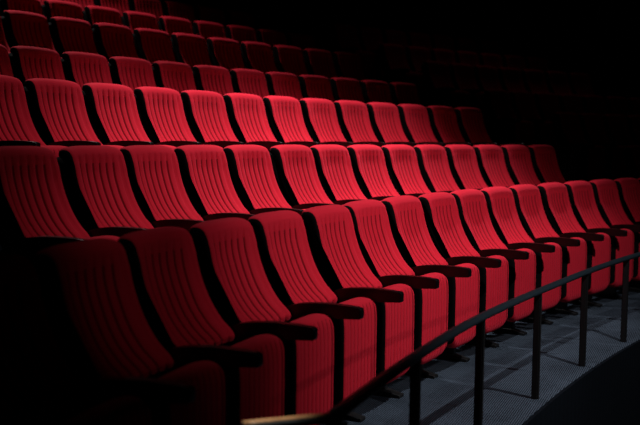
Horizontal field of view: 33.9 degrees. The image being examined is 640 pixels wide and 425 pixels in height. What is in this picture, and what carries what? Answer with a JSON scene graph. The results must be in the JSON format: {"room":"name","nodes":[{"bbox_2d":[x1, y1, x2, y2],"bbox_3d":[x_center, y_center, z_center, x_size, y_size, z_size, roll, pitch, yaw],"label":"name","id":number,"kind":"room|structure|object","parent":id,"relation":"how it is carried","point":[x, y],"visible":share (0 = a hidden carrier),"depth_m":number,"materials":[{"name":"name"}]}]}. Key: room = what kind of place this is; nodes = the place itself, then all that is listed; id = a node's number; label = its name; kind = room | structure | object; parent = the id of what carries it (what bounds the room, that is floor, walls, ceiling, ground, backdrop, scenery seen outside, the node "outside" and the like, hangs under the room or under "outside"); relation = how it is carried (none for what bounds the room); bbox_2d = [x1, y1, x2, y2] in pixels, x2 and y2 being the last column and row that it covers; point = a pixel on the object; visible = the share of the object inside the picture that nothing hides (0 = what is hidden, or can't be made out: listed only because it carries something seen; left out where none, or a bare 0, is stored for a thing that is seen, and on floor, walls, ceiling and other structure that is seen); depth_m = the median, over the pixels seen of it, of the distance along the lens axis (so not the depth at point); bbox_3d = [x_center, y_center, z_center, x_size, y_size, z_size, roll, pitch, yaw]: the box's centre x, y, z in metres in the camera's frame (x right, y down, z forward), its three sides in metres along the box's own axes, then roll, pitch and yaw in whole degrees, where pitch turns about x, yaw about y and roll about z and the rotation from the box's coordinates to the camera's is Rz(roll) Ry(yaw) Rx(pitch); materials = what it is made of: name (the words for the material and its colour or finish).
{"room":"auditorium","nodes":[
{"label":"auditorium","id":0,"kind":"room"},
{"bbox_2d":[0,105,639,424],"bbox_3d":[-0.089,0.405,7.469,12.765,3.064,35.522,3,5,29],"label":"floor","id":1,"kind":"structure","parent":0,"point":[448,398],"depth_m":6.46,"materials":[{"name":"grey carpet"}]},
{"bbox_2d":[0,0,43,15],"bbox_3d":[-2.696,-1.556,9.963,0.650,1.061,0.554,3,5,32],"label":"seat","id":2,"kind":"object","parent":1,"relation":"on","point":[34,6],"visible":0.15,"depth_m":10.06,"materials":[{"name":"red fabric"}]},
{"bbox_2d":[1,10,60,57],"bbox_3d":[-2.382,-1.209,9.028,0.650,1.061,0.554,3,5,30],"label":"seat","id":3,"kind":"object","parent":1,"relation":"on","point":[22,28],"visible":0.38,"depth_m":9.10,"materials":[{"name":"red fabric"}]},
{"bbox_2d":[0,75,65,156],"bbox_3d":[-1.706,-0.264,5.999,0.650,1.061,0.554,3,5,24],"label":"seat","id":4,"kind":"object","parent":1,"relation":"on","point":[18,126],"visible":0.4,"depth_m":6.16,"materials":[{"name":"red fabric"}]},
{"bbox_2d":[8,46,67,86],"bbox_3d":[-1.949,-0.704,7.790,0.650,1.061,0.554,3,5,28],"label":"seat","id":5,"kind":"object","parent":1,"relation":"on","point":[27,62],"visible":0.32,"depth_m":7.85,"materials":[{"name":"red fabric"}]},
{"bbox_2d":[0,146,119,262],"bbox_3d":[-1.192,0.231,4.809,0.650,1.061,0.554,3,5,22],"label":"seat","id":6,"kind":"object","parent":1,"relation":"on","point":[38,212],"visible":0.49,"depth_m":4.85,"materials":[{"name":"red fabric"}]},
{"bbox_2d":[42,0,84,22],"bbox_3d":[-2.405,-1.585,10.423,0.650,1.061,0.554,4,5,33],"label":"seat","id":7,"kind":"object","parent":1,"relation":"on","point":[51,8],"visible":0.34,"depth_m":10.50,"materials":[{"name":"red fabric"}]},
{"bbox_2d":[23,78,123,149],"bbox_3d":[-1.474,-0.297,6.490,0.650,1.061,0.554,3,5,26],"label":"seat","id":8,"kind":"object","parent":1,"relation":"on","point":[60,113],"visible":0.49,"depth_m":6.53,"materials":[{"name":"red fabric"}]},
{"bbox_2d":[0,254,150,424],"bbox_3d":[-0.785,0.677,3.021,0.650,1.061,0.554,2,4,18],"label":"seat","id":9,"kind":"object","parent":1,"relation":"on","point":[41,384],"visible":1,"depth_m":3.16,"materials":[{"name":"red fabric"}]},
{"bbox_2d":[64,396,150,424],"bbox_3d":[-0.637,0.807,3.032,0.134,0.500,0.430,2,4,18],"label":"seat cushion","id":10,"kind":"object","parent":9,"relation":"on","point":[124,410],"depth_m":3.04,"materials":[{"name":"red fabric"}]},
{"bbox_2d":[48,17,108,62],"bbox_3d":[-2.102,-1.239,9.494,0.650,1.061,0.554,3,5,31],"label":"seat","id":11,"kind":"object","parent":1,"relation":"on","point":[68,34],"visible":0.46,"depth_m":9.57,"materials":[{"name":"red fabric"}]},
{"bbox_2d":[60,51,114,89],"bbox_3d":[-1.687,-0.735,8.266,0.650,1.061,0.554,3,5,29],"label":"seat","id":12,"kind":"object","parent":1,"relation":"on","point":[81,68],"visible":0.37,"depth_m":8.33,"materials":[{"name":"red fabric"}]},
{"bbox_2d":[83,5,122,27],"bbox_3d":[-2.104,-1.615,10.876,0.650,1.061,0.554,4,5,34],"label":"seat","id":13,"kind":"object","parent":1,"relation":"on","point":[92,14],"visible":0.27,"depth_m":10.95,"materials":[{"name":"red fabric"}]},
{"bbox_2d":[56,145,153,236],"bbox_3d":[-0.974,0.198,5.306,0.635,1.061,0.554,3,5,24],"label":"seat","id":14,"kind":"object","parent":1,"relation":"on","point":[96,180],"visible":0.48,"depth_m":5.33,"materials":[{"name":"red fabric"}]},
{"bbox_2d":[92,23,151,66],"bbox_3d":[-1.813,-1.269,9.954,0.650,1.061,0.554,4,5,33],"label":"seat","id":15,"kind":"object","parent":1,"relation":"on","point":[112,40],"visible":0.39,"depth_m":10.03,"materials":[{"name":"red fabric"}]},
{"bbox_2d":[32,238,224,424],"bbox_3d":[-0.607,0.642,3.533,0.642,1.061,0.554,2,5,19],"label":"seat","id":16,"kind":"object","parent":1,"relation":"on","point":[89,293],"visible":0.96,"depth_m":3.51,"materials":[{"name":"red fabric"}]},
{"bbox_2d":[145,361,224,424],"bbox_3d":[-0.463,0.772,3.542,0.134,0.500,0.430,2,5,19],"label":"seat cushion","id":17,"kind":"object","parent":16,"relation":"on","point":[208,408],"depth_m":3.52,"materials":[{"name":"red fabric"}]},
{"bbox_2d":[82,83,175,149],"bbox_3d":[-1.232,-0.329,6.976,0.650,1.061,0.554,3,5,27],"label":"seat","id":18,"kind":"object","parent":1,"relation":"on","point":[113,111],"visible":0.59,"depth_m":7.03,"materials":[{"name":"red fabric"}]},
{"bbox_2d":[108,56,157,92],"bbox_3d":[-1.414,-0.766,8.735,0.650,1.061,0.554,3,5,31],"label":"seat","id":19,"kind":"object","parent":1,"relation":"on","point":[133,73],"visible":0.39,"depth_m":8.81,"materials":[{"name":"red fabric"}]},
{"bbox_2d":[121,11,158,32],"bbox_3d":[-1.794,-1.643,11.322,0.650,1.061,0.554,4,5,35],"label":"seat","id":20,"kind":"object","parent":1,"relation":"on","point":[133,20],"visible":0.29,"depth_m":11.40,"materials":[{"name":"red fabric"}]},
{"bbox_2d":[128,0,163,20],"bbox_3d":[-1.958,-2.073,12.615,0.650,1.061,0.554,4,5,37],"label":"seat","id":21,"kind":"object","parent":1,"relation":"on","point":[153,7],"visible":0.21,"depth_m":12.74,"materials":[{"name":"red fabric"}]},
{"bbox_2d":[120,145,203,231],"bbox_3d":[-0.761,0.164,5.805,0.658,1.061,0.554,3,5,25],"label":"seat","id":22,"kind":"object","parent":1,"relation":"on","point":[153,171],"visible":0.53,"depth_m":5.86,"materials":[{"name":"red fabric"}]},
{"bbox_2d":[132,28,192,70],"bbox_3d":[-1.513,-1.299,10.408,0.650,1.061,0.554,4,5,34],"label":"seat","id":23,"kind":"object","parent":1,"relation":"on","point":[152,45],"visible":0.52,"depth_m":10.49,"materials":[{"name":"red fabric"}]},
{"bbox_2d":[152,61,197,93],"bbox_3d":[-1.131,-0.796,9.199,0.650,1.061,0.554,4,5,32],"label":"seat","id":24,"kind":"object","parent":1,"relation":"on","point":[177,76],"visible":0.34,"depth_m":9.28,"materials":[{"name":"red fabric"}]},
{"bbox_2d":[158,16,193,37],"bbox_3d":[-1.474,-1.671,11.762,0.650,1.061,0.554,4,5,37],"label":"seat","id":25,"kind":"object","parent":1,"relation":"on","point":[171,25],"visible":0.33,"depth_m":11.85,"materials":[{"name":"red fabric"}]},
{"bbox_2d":[134,87,222,148],"bbox_3d":[-0.978,-0.361,7.456,0.650,1.061,0.554,3,5,28],"label":"seat","id":26,"kind":"object","parent":1,"relation":"on","point":[161,110],"visible":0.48,"depth_m":7.51,"materials":[{"name":"red fabric"}]},
{"bbox_2d":[162,1,196,24],"bbox_3d":[-1.622,-2.100,13.043,0.650,1.061,0.554,4,5,39],"label":"seat","id":27,"kind":"object","parent":1,"relation":"on","point":[169,8],"visible":0.3,"depth_m":13.15,"materials":[{"name":"red fabric"}]},
{"bbox_2d":[170,33,213,68],"bbox_3d":[-1.204,-1.327,10.855,0.650,1.061,0.554,4,5,35],"label":"seat","id":28,"kind":"object","parent":1,"relation":"on","point":[191,50],"visible":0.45,"depth_m":10.94,"materials":[{"name":"red fabric"}]},
{"bbox_2d":[117,226,284,424],"bbox_3d":[-0.428,0.606,4.045,0.660,1.061,0.554,2,5,21],"label":"seat","id":29,"kind":"object","parent":1,"relation":"on","point":[167,276],"visible":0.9,"depth_m":4.03,"materials":[{"name":"red fabric"}]},
{"bbox_2d":[220,334,284,424],"bbox_3d":[-0.275,0.737,4.046,0.134,0.500,0.430,2,5,21],"label":"seat cushion","id":30,"kind":"object","parent":29,"relation":"on","point":[250,393],"depth_m":3.98,"materials":[{"name":"red fabric"}]},
{"bbox_2d":[192,21,226,41],"bbox_3d":[-1.145,-1.699,12.195,0.650,1.061,0.554,4,5,38],"label":"seat","id":31,"kind":"object","parent":1,"relation":"on","point":[205,29],"visible":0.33,"depth_m":12.29,"materials":[{"name":"red fabric"}]},
{"bbox_2d":[194,6,226,29],"bbox_3d":[-1.277,-2.126,13.464,0.650,1.061,0.554,4,6,40],"label":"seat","id":32,"kind":"object","parent":1,"relation":"on","point":[201,13],"visible":0.28,"depth_m":13.57,"materials":[{"name":"red fabric"}]},
{"bbox_2d":[180,90,244,148],"bbox_3d":[-0.712,-0.393,7.929,0.650,1.061,0.554,3,5,30],"label":"seat","id":33,"kind":"object","parent":1,"relation":"on","point":[206,113],"visible":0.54,"depth_m":7.98,"materials":[{"name":"red fabric"}]},
{"bbox_2d":[192,65,235,95],"bbox_3d":[-0.837,-0.826,9.656,0.650,1.061,0.554,4,5,33],"label":"seat","id":34,"kind":"object","parent":1,"relation":"on","point":[217,79],"visible":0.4,"depth_m":9.74,"materials":[{"name":"red fabric"}]},
{"bbox_2d":[174,145,254,220],"bbox_3d":[-0.527,0.131,6.295,0.662,1.061,0.554,3,5,26],"label":"seat","id":35,"kind":"object","parent":1,"relation":"on","point":[204,170],"visible":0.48,"depth_m":6.35,"materials":[{"name":"red fabric"}]},
{"bbox_2d":[206,37,247,72],"bbox_3d":[-0.885,-1.355,11.296,0.650,1.061,0.554,4,5,36],"label":"seat","id":36,"kind":"object","parent":1,"relation":"on","point":[225,53],"visible":0.38,"depth_m":11.38,"materials":[{"name":"red fabric"}]},
{"bbox_2d":[230,68,270,98],"bbox_3d":[-0.532,-0.855,10.106,0.650,1.061,0.554,4,5,35],"label":"seat","id":37,"kind":"object","parent":1,"relation":"on","point":[246,81],"visible":0.32,"depth_m":10.20,"materials":[{"name":"red fabric"}]},
{"bbox_2d":[223,93,283,152],"bbox_3d":[-0.436,-0.423,8.397,0.650,1.061,0.554,3,5,31],"label":"seat","id":38,"kind":"object","parent":1,"relation":"on","point":[246,113],"visible":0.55,"depth_m":8.45,"materials":[{"name":"red fabric"}]},
{"bbox_2d":[240,41,279,74],"bbox_3d":[-0.557,-1.383,11.729,0.650,1.061,0.554,4,5,38],"label":"seat","id":39,"kind":"object","parent":1,"relation":"on","point":[258,56],"visible":0.34,"depth_m":11.82,"materials":[{"name":"red fabric"}]},
{"bbox_2d":[189,217,333,416],"bbox_3d":[-0.223,0.572,4.547,0.650,1.061,0.554,3,5,22],"label":"seat","id":40,"kind":"object","parent":1,"relation":"on","point":[229,259],"visible":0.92,"depth_m":4.50,"materials":[{"name":"red fabric"}]},
{"bbox_2d":[281,313,333,416],"bbox_3d":[-0.075,0.703,4.546,0.134,0.500,0.430,3,5,22],"label":"seat cushion","id":41,"kind":"object","parent":40,"relation":"on","point":[308,365],"depth_m":4.47,"materials":[{"name":"red fabric"}]},
{"bbox_2d":[223,145,305,216],"bbox_3d":[-0.280,0.098,6.778,0.663,1.061,0.554,3,5,28],"label":"seat","id":42,"kind":"object","parent":1,"relation":"on","point":[250,167],"visible":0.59,"depth_m":6.83,"materials":[{"name":"red fabric"}]},
{"bbox_2d":[265,72,303,100],"bbox_3d":[-0.218,-0.883,10.550,0.650,1.061,0.554,4,5,36],"label":"seat","id":43,"kind":"object","parent":1,"relation":"on","point":[278,83],"visible":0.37,"depth_m":10.64,"materials":[{"name":"red fabric"}]},
{"bbox_2d":[272,45,309,79],"bbox_3d":[-0.219,-1.409,12.155,0.650,1.061,0.554,4,5,39],"label":"seat","id":44,"kind":"object","parent":1,"relation":"on","point":[288,59],"visible":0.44,"depth_m":12.26,"materials":[{"name":"red fabric"}]},
{"bbox_2d":[262,96,320,147],"bbox_3d":[-0.148,-0.453,8.858,0.650,1.061,0.554,4,5,33],"label":"seat","id":45,"kind":"object","parent":1,"relation":"on","point":[284,113],"visible":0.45,"depth_m":8.92,"materials":[{"name":"red fabric"}]},
{"bbox_2d":[269,145,337,208],"bbox_3d":[-0.012,0.067,7.250,0.642,1.061,0.554,3,5,29],"label":"seat","id":46,"kind":"object","parent":1,"relation":"on","point":[296,172],"visible":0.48,"depth_m":7.29,"materials":[{"name":"red fabric"}]},
{"bbox_2d":[248,210,376,406],"bbox_3d":[-0.009,0.538,5.046,0.650,1.061,0.554,3,5,24],"label":"seat","id":47,"kind":"object","parent":1,"relation":"on","point":[284,248],"visible":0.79,"depth_m":5.00,"materials":[{"name":"red fabric"}]},
{"bbox_2d":[331,297,376,406],"bbox_3d":[0.138,0.669,5.041,0.134,0.500,0.430,3,5,24],"label":"seat cushion","id":48,"kind":"object","parent":47,"relation":"on","point":[354,340],"depth_m":4.94,"materials":[{"name":"red fabric"}]},
{"bbox_2d":[298,75,335,102],"bbox_3d":[0.106,-0.911,10.986,0.650,1.061,0.554,4,5,37],"label":"seat","id":49,"kind":"object","parent":1,"relation":"on","point":[311,86],"visible":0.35,"depth_m":11.08,"materials":[{"name":"red fabric"}]},
{"bbox_2d":[303,48,338,79],"bbox_3d":[0.128,-1.436,12.574,0.650,1.061,0.554,4,6,40],"label":"seat","id":50,"kind":"object","parent":1,"relation":"on","point":[319,62],"visible":0.37,"depth_m":12.68,"materials":[{"name":"red fabric"}]},
{"bbox_2d":[299,98,354,147],"bbox_3d":[0.150,-0.483,9.312,0.650,1.061,0.554,4,5,34],"label":"seat","id":51,"kind":"object","parent":1,"relation":"on","point":[319,115],"visible":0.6,"depth_m":9.38,"materials":[{"name":"red fabric"}]},
{"bbox_2d":[310,144,367,204],"bbox_3d":[0.256,0.036,7.723,0.650,1.061,0.554,3,5,31],"label":"seat","id":52,"kind":"object","parent":1,"relation":"on","point":[335,170],"visible":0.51,"depth_m":7.80,"materials":[{"name":"red fabric"}]},
{"bbox_2d":[330,77,366,104],"bbox_3d":[0.441,-0.938,11.414,0.650,1.061,0.554,4,5,38],"label":"seat","id":53,"kind":"object","parent":1,"relation":"on","point":[350,89],"visible":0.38,"depth_m":11.51,"materials":[{"name":"red fabric"}]},
{"bbox_2d":[330,24,374,79],"bbox_3d":[0.488,-2.242,15.382,0.554,1.061,0.650,-3,6,-44],"label":"seat","id":54,"kind":"object","parent":1,"relation":"on","point":[344,37],"visible":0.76,"depth_m":15.39,"materials":[{"name":"red fabric"}]},
{"bbox_2d":[351,50,374,79],"bbox_3d":[0.620,-2.107,15.324,0.430,0.500,0.134,-3,6,-44],"label":"seat cushion","id":55,"kind":"object","parent":54,"relation":"on","point":[367,58],"depth_m":15.32,"materials":[{"name":"red fabric"}]},
{"bbox_2d":[301,204,413,421],"bbox_3d":[0.228,0.505,5.533,0.626,1.061,0.554,3,5,25],"label":"seat","id":56,"kind":"object","parent":1,"relation":"on","point":[332,238],"visible":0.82,"depth_m":5.48,"materials":[{"name":"red fabric"}]},
{"bbox_2d":[374,284,413,382],"bbox_3d":[0.364,0.636,5.530,0.134,0.500,0.430,3,5,25],"label":"seat cushion","id":57,"kind":"object","parent":56,"relation":"on","point":[395,321],"depth_m":5.43,"materials":[{"name":"red fabric"}]},
{"bbox_2d":[333,100,386,147],"bbox_3d":[0.459,-0.511,9.758,0.650,1.061,0.554,4,5,35],"label":"seat","id":58,"kind":"object","parent":1,"relation":"on","point":[353,117],"visible":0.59,"depth_m":9.83,"materials":[{"name":"red fabric"}]},
{"bbox_2d":[332,52,389,84],"bbox_3d":[0.505,-1.462,13.008,0.650,1.061,0.616,5,6,41],"label":"seat","id":59,"kind":"object","parent":1,"relation":"on","point":[347,65],"visible":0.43,"depth_m":13.09,"materials":[{"name":"red fabric"}]},
{"bbox_2d":[347,144,400,200],"bbox_3d":[0.538,0.005,8.186,0.650,1.061,0.554,4,5,32],"label":"seat","id":60,"kind":"object","parent":1,"relation":"on","point":[368,163],"visible":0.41,"depth_m":8.26,"materials":[{"name":"red fabric"}]},
{"bbox_2d":[360,80,394,104],"bbox_3d":[0.784,-0.964,11.835,0.650,1.061,0.554,4,6,40],"label":"seat","id":61,"kind":"object","parent":1,"relation":"on","point":[372,90],"visible":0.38,"depth_m":11.94,"materials":[{"name":"red fabric"}]},
{"bbox_2d":[366,102,416,146],"bbox_3d":[0.778,-0.539,10.198,0.650,1.061,0.554,4,5,37],"label":"seat","id":62,"kind":"object","parent":1,"relation":"on","point":[384,118],"visible":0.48,"depth_m":10.28,"materials":[{"name":"red fabric"}]},
{"bbox_2d":[342,199,447,398],"bbox_3d":[0.456,0.472,6.025,0.650,1.061,0.554,3,5,27],"label":"seat","id":63,"kind":"object","parent":1,"relation":"on","point":[385,255],"visible":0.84,"depth_m":5.99,"materials":[{"name":"red fabric"}]},
{"bbox_2d":[412,273,447,364],"bbox_3d":[0.603,0.604,6.013,0.134,0.500,0.430,3,5,27],"label":"seat cushion","id":64,"kind":"object","parent":63,"relation":"on","point":[430,305],"depth_m":5.92,"materials":[{"name":"red fabric"}]},
{"bbox_2d":[378,43,424,104],"bbox_3d":[1.165,-1.857,14.789,0.554,1.061,0.650,-3,6,-44],"label":"seat","id":65,"kind":"object","parent":1,"relation":"on","point":[396,67],"visible":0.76,"depth_m":14.78,"materials":[{"name":"red fabric"}]},
{"bbox_2d":[400,72,424,104],"bbox_3d":[1.297,-1.722,14.730,0.430,0.500,0.134,-3,6,-44],"label":"seat cushion","id":66,"kind":"object","parent":65,"relation":"on","point":[416,78],"depth_m":14.69,"materials":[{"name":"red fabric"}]},
{"bbox_2d":[389,82,422,106],"bbox_3d":[1.158,-0.991,12.272,0.650,1.061,0.616,5,6,41],"label":"seat","id":67,"kind":"object","parent":1,"relation":"on","point":[401,93],"visible":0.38,"depth_m":12.35,"materials":[{"name":"red fabric"}]},
{"bbox_2d":[381,144,431,197],"bbox_3d":[0.832,-0.024,8.643,0.650,1.061,0.554,4,5,33],"label":"seat","id":68,"kind":"object","parent":1,"relation":"on","point":[401,162],"visible":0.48,"depth_m":8.72,"materials":[{"name":"red fabric"}]},
{"bbox_2d":[397,104,446,146],"bbox_3d":[1.108,-0.567,10.629,0.650,1.061,0.554,4,5,38],"label":"seat","id":69,"kind":"object","parent":1,"relation":"on","point":[414,118],"visible":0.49,"depth_m":10.71,"materials":[{"name":"red fabric"}]},
{"bbox_2d":[381,195,479,378],"bbox_3d":[0.708,0.440,6.506,0.650,1.061,0.554,3,5,28],"label":"seat","id":70,"kind":"object","parent":1,"relation":"on","point":[407,222],"visible":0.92,"depth_m":6.46,"materials":[{"name":"red fabric"}]},
{"bbox_2d":[446,263,479,347],"bbox_3d":[0.854,0.572,6.490,0.134,0.500,0.430,3,5,28],"label":"seat cushion","id":71,"kind":"object","parent":70,"relation":"on","point":[463,293],"depth_m":6.39,"materials":[{"name":"red fabric"}]},
{"bbox_2d":[413,144,460,192],"bbox_3d":[1.137,-0.053,9.092,0.650,1.061,0.554,4,5,35],"label":"seat","id":72,"kind":"object","parent":1,"relation":"on","point":[432,160],"visible":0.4,"depth_m":9.18,"materials":[{"name":"red fabric"}]},
{"bbox_2d":[241,252,639,424],"bbox_3d":[2.292,0.638,7.161,0.590,0.616,9.688,4,5,33],"label":"handrail","id":73,"kind":"object","parent":1,"relation":"on","point":[413,360],"visible":1,"depth_m":4.90,"materials":[{"name":"black metal"}]},
{"bbox_2d":[421,61,469,108],"bbox_3d":[1.729,-1.540,14.294,0.554,1.061,0.650,-3,6,-44],"label":"seat","id":74,"kind":"object","parent":1,"relation":"on","point":[442,91],"visible":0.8,"depth_m":14.26,"materials":[{"name":"red fabric"}]},
{"bbox_2d":[426,106,475,146],"bbox_3d":[1.448,-0.593,11.053,0.650,1.061,0.554,4,5,39],"label":"seat","id":75,"kind":"object","parent":1,"relation":"on","point":[443,120],"visible":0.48,"depth_m":11.14,"materials":[{"name":"red fabric"}]},
{"bbox_2d":[418,192,508,361],"bbox_3d":[0.976,0.409,6.978,0.640,1.061,0.554,3,5,30],"label":"seat","id":76,"kind":"object","parent":1,"relation":"on","point":[440,209],"visible":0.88,"depth_m":6.92,"materials":[{"name":"red fabric"}]},
{"bbox_2d":[477,255,508,333],"bbox_3d":[1.117,0.541,6.960,0.134,0.500,0.430,3,5,30],"label":"seat cushion","id":77,"kind":"object","parent":76,"relation":"on","point":[494,282],"depth_m":6.88,"materials":[{"name":"red fabric"}]},
{"bbox_2d":[444,145,488,189],"bbox_3d":[1.453,-0.081,9.533,0.650,1.061,0.554,4,5,36],"label":"seat","id":78,"kind":"object","parent":1,"relation":"on","point":[462,161],"visible":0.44,"depth_m":9.62,"materials":[{"name":"red fabric"}]},
{"bbox_2d":[448,63,489,126],"bbox_3d":[2.122,-1.562,14.670,0.554,1.061,0.650,-3,6,-43],"label":"seat","id":79,"kind":"object","parent":1,"relation":"on","point":[462,75],"visible":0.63,"depth_m":14.69,"materials":[{"name":"red fabric"}]},
{"bbox_2d":[470,92,489,126],"bbox_3d":[2.252,-1.427,14.608,0.430,0.500,0.134,-3,6,-43],"label":"seat cushion","id":80,"kind":"object","parent":79,"relation":"on","point":[476,100],"depth_m":14.47,"materials":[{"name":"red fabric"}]},
{"bbox_2d":[454,107,525,146],"bbox_3d":[1.818,-0.620,11.493,0.650,1.061,0.616,4,6,41],"label":"seat","id":81,"kind":"object","parent":1,"relation":"on","point":[470,120],"visible":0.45,"depth_m":11.56,"materials":[{"name":"red fabric"}]},
{"bbox_2d":[450,189,535,347],"bbox_3d":[1.248,0.378,7.447,0.650,1.061,0.554,3,5,31],"label":"seat","id":82,"kind":"object","parent":1,"relation":"on","point":[474,215],"visible":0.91,"depth_m":7.41,"materials":[{"name":"red fabric"}]},
{"bbox_2d":[506,248,535,321],"bbox_3d":[1.392,0.511,7.423,0.134,0.500,0.430,3,5,31],"label":"seat cushion","id":83,"kind":"object","parent":82,"relation":"on","point":[522,273],"depth_m":7.33,"materials":[{"name":"red fabric"}]},
{"bbox_2d":[473,145,515,187],"bbox_3d":[1.780,-0.109,9.967,0.650,1.061,0.554,4,5,38],"label":"seat","id":84,"kind":"object","parent":1,"relation":"on","point":[490,158],"visible":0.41,"depth_m":10.06,"materials":[{"name":"red fabric"}]},
{"bbox_2d":[480,186,561,335],"bbox_3d":[1.534,0.348,7.908,0.656,1.061,0.554,4,5,33],"label":"seat","id":85,"kind":"object","parent":1,"relation":"on","point":[500,202],"visible":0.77,"depth_m":7.86,"materials":[{"name":"red fabric"}]},
{"bbox_2d":[534,242,561,310],"bbox_3d":[1.680,0.481,7.879,0.134,0.500,0.430,4,5,33],"label":"seat cushion","id":86,"kind":"object","parent":85,"relation":"on","point":[548,265],"depth_m":7.81,"materials":[{"name":"red fabric"}]},
{"bbox_2d":[501,145,541,185],"bbox_3d":[2.118,-0.135,10.392,0.650,1.061,0.554,4,5,39],"label":"seat","id":87,"kind":"object","parent":1,"relation":"on","point":[517,158],"visible":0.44,"depth_m":10.49,"materials":[{"name":"red fabric"}]},
{"bbox_2d":[521,69,550,94],"bbox_3d":[3.349,-1.624,15.746,0.554,1.061,0.650,-3,5,-39],"label":"seat","id":88,"kind":"object","parent":1,"relation":"on","point":[534,80],"visible":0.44,"depth_m":15.87,"materials":[{"name":"red fabric"}]},
{"bbox_2d":[527,145,566,183],"bbox_3d":[2.486,-0.163,10.833,0.650,1.061,0.616,4,6,40],"label":"seat","id":89,"kind":"object","parent":1,"relation":"on","point":[543,157],"visible":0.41,"depth_m":10.91,"materials":[{"name":"red fabric"}]},
{"bbox_2d":[509,184,586,324],"bbox_3d":[1.832,0.319,8.362,0.661,1.061,0.554,4,5,34],"label":"seat","id":90,"kind":"object","parent":1,"relation":"on","point":[527,197],"visible":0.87,"depth_m":8.31,"materials":[{"name":"red fabric"}]},
{"bbox_2d":[559,237,586,301],"bbox_3d":[1.978,0.452,8.328,0.134,0.500,0.430,4,5,34],"label":"seat cushion","id":91,"kind":"object","parent":90,"relation":"on","point":[574,259],"depth_m":8.22,"materials":[{"name":"red fabric"}]},
{"bbox_2d":[537,182,610,315],"bbox_3d":[2.148,0.290,8.803,0.650,1.061,0.554,4,5,36],"label":"seat","id":92,"kind":"object","parent":1,"relation":"on","point":[556,203],"visible":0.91,"depth_m":8.76,"materials":[{"name":"red fabric"}]},
{"bbox_2d":[586,233,610,293],"bbox_3d":[2.289,0.424,8.769,0.134,0.500,0.430,4,5,36],"label":"seat cushion","id":93,"kind":"object","parent":92,"relation":"on","point":[598,252],"depth_m":8.68,"materials":[{"name":"red fabric"}]},
{"bbox_2d":[522,340,639,424],"bbox_3d":[3.556,1.617,5.479,4.383,1.048,25.092,3,5,29],"label":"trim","id":94,"kind":"structure","parent":1,"relation":"attached to","point":[608,393],"depth_m":6.79,"materials":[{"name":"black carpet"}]},
{"bbox_2d":[564,181,633,306],"bbox_3d":[2.470,0.263,9.239,0.650,1.061,0.554,4,5,37],"label":"seat","id":95,"kind":"object","parent":1,"relation":"on","point":[590,216],"visible":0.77,"depth_m":9.20,"materials":[{"name":"red fabric"}]},
{"bbox_2d":[608,229,633,286],"bbox_3d":[2.611,0.396,9.201,0.134,0.500,0.430,4,5,37],"label":"seat cushion","id":96,"kind":"object","parent":95,"relation":"on","point":[620,246],"depth_m":9.08,"materials":[{"name":"red fabric"}]},
{"bbox_2d":[589,179,639,299],"bbox_3d":[2.804,0.236,9.667,0.650,1.061,0.554,4,5,39],"label":"seat","id":97,"kind":"object","parent":1,"relation":"on","point":[606,195],"visible":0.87,"depth_m":9.64,"materials":[{"name":"red fabric"}]},
{"bbox_2d":[614,178,639,292],"bbox_3d":[3.150,0.210,10.086,0.650,1.061,0.554,4,6,40],"label":"seat","id":98,"kind":"object","parent":1,"relation":"on","point":[628,188],"visible":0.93,"depth_m":10.10,"materials":[{"name":"red fabric"}]},
{"bbox_2d":[623,145,639,178],"bbox_3d":[3.954,-0.257,12.386,0.616,1.061,0.650,-3,6,-44],"label":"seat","id":99,"kind":"object","parent":1,"relation":"on","point":[631,154],"visible":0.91,"depth_m":12.39,"materials":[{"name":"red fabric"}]},
{"bbox_3d":[2.467,-1.074,13.650,0.554,1.061,0.650,-3,6,-44],"label":"seat","id":100,"kind":"object","parent":1,"relation":"on","visible":0},
{"bbox_2d":[507,121,533,146],"bbox_3d":[2.598,-0.939,13.591,0.430,0.500,0.134,-3,6,-44],"label":"seat cushion","id":101,"kind":"object","parent":100,"relation":"on","point":[522,132],"depth_m":13.49,"materials":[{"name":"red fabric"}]},
{"bbox_3d":[2.861,-1.096,14.025,0.554,1.061,0.650,-3,6,-43],"label":"seat","id":102,"kind":"object","parent":1,"relation":"on","visible":0},
{"bbox_2d":[534,121,557,153],"bbox_3d":[2.990,-0.961,13.963,0.430,0.500,0.134,-3,6,-43],"label":"seat cushion","id":103,"kind":"object","parent":102,"relation":"on","point":[544,134],"depth_m":13.86,"materials":[{"name":"red fabric"}]},
{"bbox_3d":[3.225,-0.710,12.981,0.554,1.061,0.650,-3,6,-44],"label":"seat","id":104,"kind":"object","parent":1,"relation":"on","visible":0},
{"bbox_2d":[579,145,605,181],"bbox_3d":[3.356,-0.575,12.922,0.430,0.500,0.134,-3,6,-44],"label":"seat cushion","id":105,"kind":"object","parent":104,"relation":"on","point":[592,161],"depth_m":12.81,"materials":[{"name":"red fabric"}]},
{"bbox_3d":[3.620,-0.732,13.354,0.554,1.061,0.650,-3,6,-43],"label":"seat","id":106,"kind":"object","parent":1,"relation":"on","visible":0},
{"bbox_2d":[606,146,628,180],"bbox_3d":[3.750,-0.597,13.292,0.430,0.500,0.134,-3,6,-43],"label":"seat cushion","id":107,"kind":"object","parent":106,"relation":"on","point":[615,163],"depth_m":13.17,"materials":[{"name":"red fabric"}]},
{"bbox_2d":[128,0,639,99],"bbox_3d":[-2.999,-2.547,8.926,6.383,8.650,35.770,3,5,29],"label":"wall","id":108,"kind":"structure","parent":0,"point":[599,39],"depth_m":20.25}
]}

